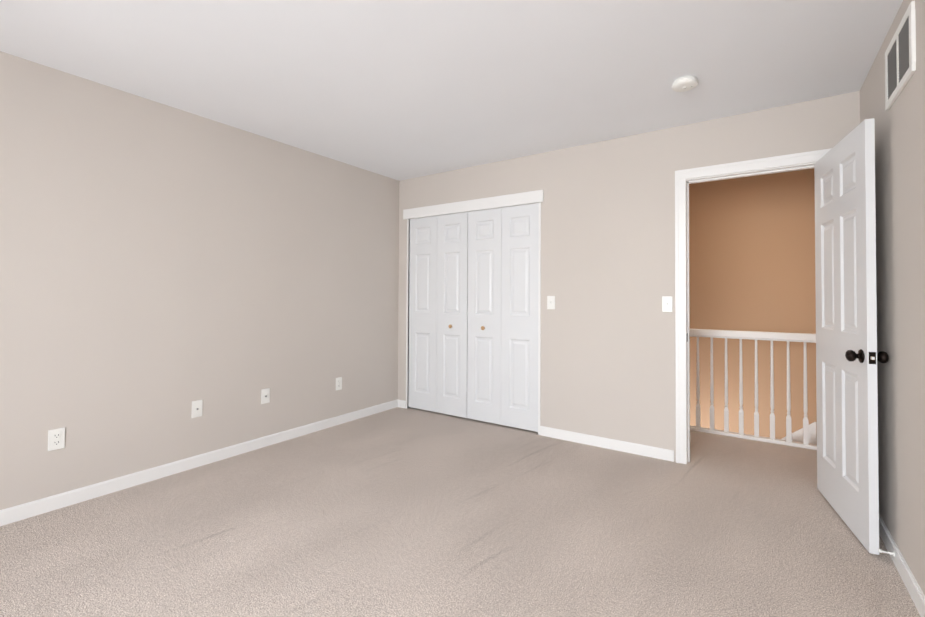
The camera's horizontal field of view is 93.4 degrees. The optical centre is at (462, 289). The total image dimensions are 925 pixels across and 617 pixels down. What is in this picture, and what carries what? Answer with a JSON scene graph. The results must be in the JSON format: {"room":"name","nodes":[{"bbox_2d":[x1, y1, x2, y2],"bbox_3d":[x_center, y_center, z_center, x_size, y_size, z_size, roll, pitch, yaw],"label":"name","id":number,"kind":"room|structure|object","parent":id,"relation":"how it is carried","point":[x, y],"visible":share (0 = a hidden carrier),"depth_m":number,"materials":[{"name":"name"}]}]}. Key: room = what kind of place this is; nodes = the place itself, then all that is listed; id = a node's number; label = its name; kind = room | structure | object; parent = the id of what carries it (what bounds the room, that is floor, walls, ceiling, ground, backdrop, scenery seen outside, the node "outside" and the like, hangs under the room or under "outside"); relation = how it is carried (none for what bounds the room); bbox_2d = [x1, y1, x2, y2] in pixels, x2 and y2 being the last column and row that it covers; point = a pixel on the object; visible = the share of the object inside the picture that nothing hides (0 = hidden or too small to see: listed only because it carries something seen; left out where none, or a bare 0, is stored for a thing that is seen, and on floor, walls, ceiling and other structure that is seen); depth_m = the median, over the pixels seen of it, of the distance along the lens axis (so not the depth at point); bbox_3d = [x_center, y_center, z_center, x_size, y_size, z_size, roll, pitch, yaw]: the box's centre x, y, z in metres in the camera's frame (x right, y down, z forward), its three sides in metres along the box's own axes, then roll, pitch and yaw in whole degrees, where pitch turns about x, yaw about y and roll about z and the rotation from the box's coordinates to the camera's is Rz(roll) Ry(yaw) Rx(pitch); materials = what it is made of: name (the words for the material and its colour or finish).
{"room":"empty bedroom","nodes":[
{"label":"empty bedroom","id":0,"kind":"room"},
{"bbox_2d":[0,51,398,509],"bbox_3d":[-2.256,-0.001,2.526,0.120,2.440,5.610,0,-1,34],"label":"wall","id":1,"kind":"structure","parent":0,"point":[162,267],"depth_m":2.86,"materials":[{"name":"paint"}]},
{"bbox_2d":[48,427,64,450],"bbox_3d":[-2.249,0.832,2.413,0.008,0.115,0.070,0,-1,34],"label":"electrical outlet","id":2,"kind":"object","parent":1,"relation":"attached to","point":[56,439],"visible":1,"depth_m":2.41,"materials":[{"name":"white plastic"}]},
{"bbox_2d":[192,400,202,417],"bbox_3d":[-1.834,0.830,3.014,0.016,0.115,0.070,0,-1,34],"label":"outlet","id":3,"kind":"object","parent":1,"relation":"attached to","point":[197,406],"visible":1,"depth_m":3.02,"materials":[{"name":"white plastic"}]},
{"bbox_2d":[0,399,403,525],"bbox_3d":[-2.200,1.179,2.463,0.030,0.078,5.370,0,-1,34],"label":"baseboard","id":4,"kind":"structure","parent":1,"relation":"attached to","point":[56,502],"depth_m":2.85,"materials":[{"name":"white wood"}]},
{"bbox_2d":[261,388,269,403],"bbox_3d":[-1.550,0.843,3.431,0.016,0.115,0.070,0,-1,34],"label":"outlet","id":5,"kind":"object","parent":1,"relation":"attached to","point":[265,395],"visible":1,"depth_m":3.43,"materials":[{"name":"white plastic"}]},
{"bbox_2d":[336,377,341,389],"bbox_3d":[-1.144,0.876,4.032,0.008,0.115,0.070,0,-1,34],"label":"electrical outlet","id":6,"kind":"object","parent":1,"relation":"attached to","point":[339,383],"visible":1,"depth_m":4.03,"materials":[{"name":"white plastic"}]},
{"bbox_2d":[0,0,902,180],"bbox_3d":[-0.659,-1.281,1.462,3.970,0.100,5.610,0,-1,34],"label":"ceiling","id":7,"kind":"structure","parent":0,"point":[399,90],"depth_m":2.33,"materials":[{"name":"paint"}]},
{"bbox_2d":[672,75,697,91],"bbox_3d":[1.283,-1.181,2.514,0.136,0.043,0.136,0,-1,34],"label":"smoke detector","id":8,"kind":"object","parent":7,"relation":"attached to","point":[685,83],"visible":1,"depth_m":2.48,"materials":[{"name":"white plastic"}]},
{"bbox_2d":[0,407,920,616],"bbox_3d":[-0.439,1.266,1.761,3.970,0.100,6.440,0,-1,34],"label":"floor","id":9,"kind":"structure","parent":0,"point":[404,512],"depth_m":2.15,"materials":[{"name":"carpet"}]},
{"bbox_2d":[690,329,816,449],"bbox_3d":[2.104,0.813,3.910,1.950,0.906,0.070,0,-1,34],"label":"stair railing","id":10,"kind":"object","parent":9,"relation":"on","point":[771,337],"visible":0.46,"depth_m":3.65,"materials":[{"name":"white wood"}]},
{"bbox_2d":[398,91,859,461],"bbox_3d":[0.882,0.036,3.707,3.730,2.440,0.120,0,-1,34],"label":"wall","id":11,"kind":"structure","parent":0,"point":[608,365],"depth_m":3.42,"materials":[{"name":"paint"}]},
{"bbox_2d":[408,216,436,411],"bbox_3d":[-0.406,0.250,4.539,0.369,1.990,0.032,0,-1,34],"label":"closet door","id":12,"kind":"structure","parent":11,"relation":"in","point":[422,311],"depth_m":4.53,"materials":[{"name":"white wood"}]},
{"bbox_2d":[436,212,467,417],"bbox_3d":[-0.109,0.248,4.316,0.369,1.990,0.064,0,-1,34],"label":"closet door","id":13,"kind":"structure","parent":11,"relation":"in","point":[452,310],"depth_m":4.31,"materials":[{"name":"white wood"}]},
{"bbox_2d":[403,190,543,434],"bbox_3d":[0.062,0.203,4.251,1.610,2.115,0.141,0,-1,34],"label":"trim","id":14,"kind":"structure","parent":11,"relation":"attached to","point":[522,198],"depth_m":4.11,"materials":[{"name":"white wood"}]},
{"bbox_2d":[467,208,501,424],"bbox_3d":[0.202,0.246,4.104,0.369,1.990,0.064,0,-1,34],"label":"closet door","id":15,"kind":"structure","parent":11,"relation":"in","point":[484,320],"depth_m":4.10,"materials":[{"name":"white wood"}]},
{"bbox_2d":[501,203,538,431],"bbox_3d":[0.518,0.244,3.908,0.369,1.990,0.032,0,-1,34],"label":"closet door","id":16,"kind":"structure","parent":11,"relation":"in","point":[519,311],"depth_m":3.90,"materials":[{"name":"white wood"}]},
{"bbox_2d":[547,296,554,308],"bbox_3d":[0.751,0.115,3.709,0.070,0.115,0.022,0,-1,34],"label":"light switch","id":17,"kind":"object","parent":11,"relation":"attached to","point":[550,302],"visible":1,"depth_m":3.71,"materials":[{"name":"white plastic"}]},
{"bbox_2d":[540,426,673,461],"bbox_3d":[1.101,1.214,3.451,1.045,0.078,0.013,0,-1,34],"label":"baseboard","id":18,"kind":"structure","parent":11,"relation":"attached to","point":[634,448],"depth_m":3.41,"materials":[{"name":"white wood"}]},
{"bbox_2d":[662,296,672,311],"bbox_3d":[1.502,0.110,3.196,0.070,0.115,0.022,0,-1,34],"label":"light switch","id":19,"kind":"object","parent":11,"relation":"attached to","point":[667,303],"visible":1,"depth_m":3.20,"materials":[{"name":"white plastic"}]},
{"bbox_2d":[675,148,831,463],"bbox_3d":[1.959,0.193,2.968,0.900,2.111,0.164,0,-1,34],"label":"door frame","id":20,"kind":"structure","parent":11,"relation":"attached to","point":[685,178],"depth_m":3.13,"materials":[{"name":"white wood"}]},
{"bbox_2d":[814,118,888,554],"bbox_3d":[2.060,0.218,2.365,0.155,2.018,0.776,0,-1,25],"label":"entry door","id":21,"kind":"structure","parent":20,"relation":"attached to","point":[848,356],"depth_m":2.24,"materials":[{"name":"painted wood"},{"name":"oil-rubbed bronze"}]},
{"bbox_2d":[689,168,816,438],"bbox_3d":[2.655,1.163,4.713,2.190,4.640,0.120,0,-1,34],"label":"wall","id":22,"kind":"structure","parent":0,"point":[751,253],"depth_m":4.45,"materials":[{"name":"beige paint"}]},
{"bbox_2d":[782,422,815,443],"bbox_3d":[2.566,2.150,4.671,2.125,1.766,0.016,0,-1,34],"label":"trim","id":23,"kind":"structure","parent":22,"relation":"attached to","point":[797,435],"depth_m":4.16,"materials":[{"name":"white wood"}]},
{"bbox_2d":[860,0,924,594],"bbox_3d":[1.440,1.094,1.099,0.120,4.640,7.460,0,-1,34],"label":"wall","id":24,"kind":"structure","parent":0,"point":[900,195],"depth_m":1.87,"materials":[{"name":"paint"}]},
{"bbox_2d":[885,1,915,109],"bbox_3d":[1.869,-0.978,1.867,0.014,0.275,0.431,0,-1,34],"label":"air vent","id":25,"kind":"object","parent":24,"relation":"in","point":[900,61],"visible":1,"depth_m":1.82,"materials":[{"name":"white metal"}]},
{"bbox_2d":[879,514,924,616],"bbox_3d":[0.851,1.160,0.379,0.040,0.078,5.370,0,-1,34],"label":"baseboard","id":26,"kind":"structure","parent":24,"relation":"attached to","point":[918,597],"depth_m":1.82,"materials":[{"name":"white wood"}]},
{"bbox_2d":[878,549,894,556],"bbox_3d":[1.910,1.186,1.963,0.052,0.022,0.022,0,-1,34],"label":"door stop","id":27,"kind":"object","parent":26,"relation":"attached to","point":[887,552],"visible":0.98,"depth_m":1.96,"materials":[{"name":"white"}]}
]}

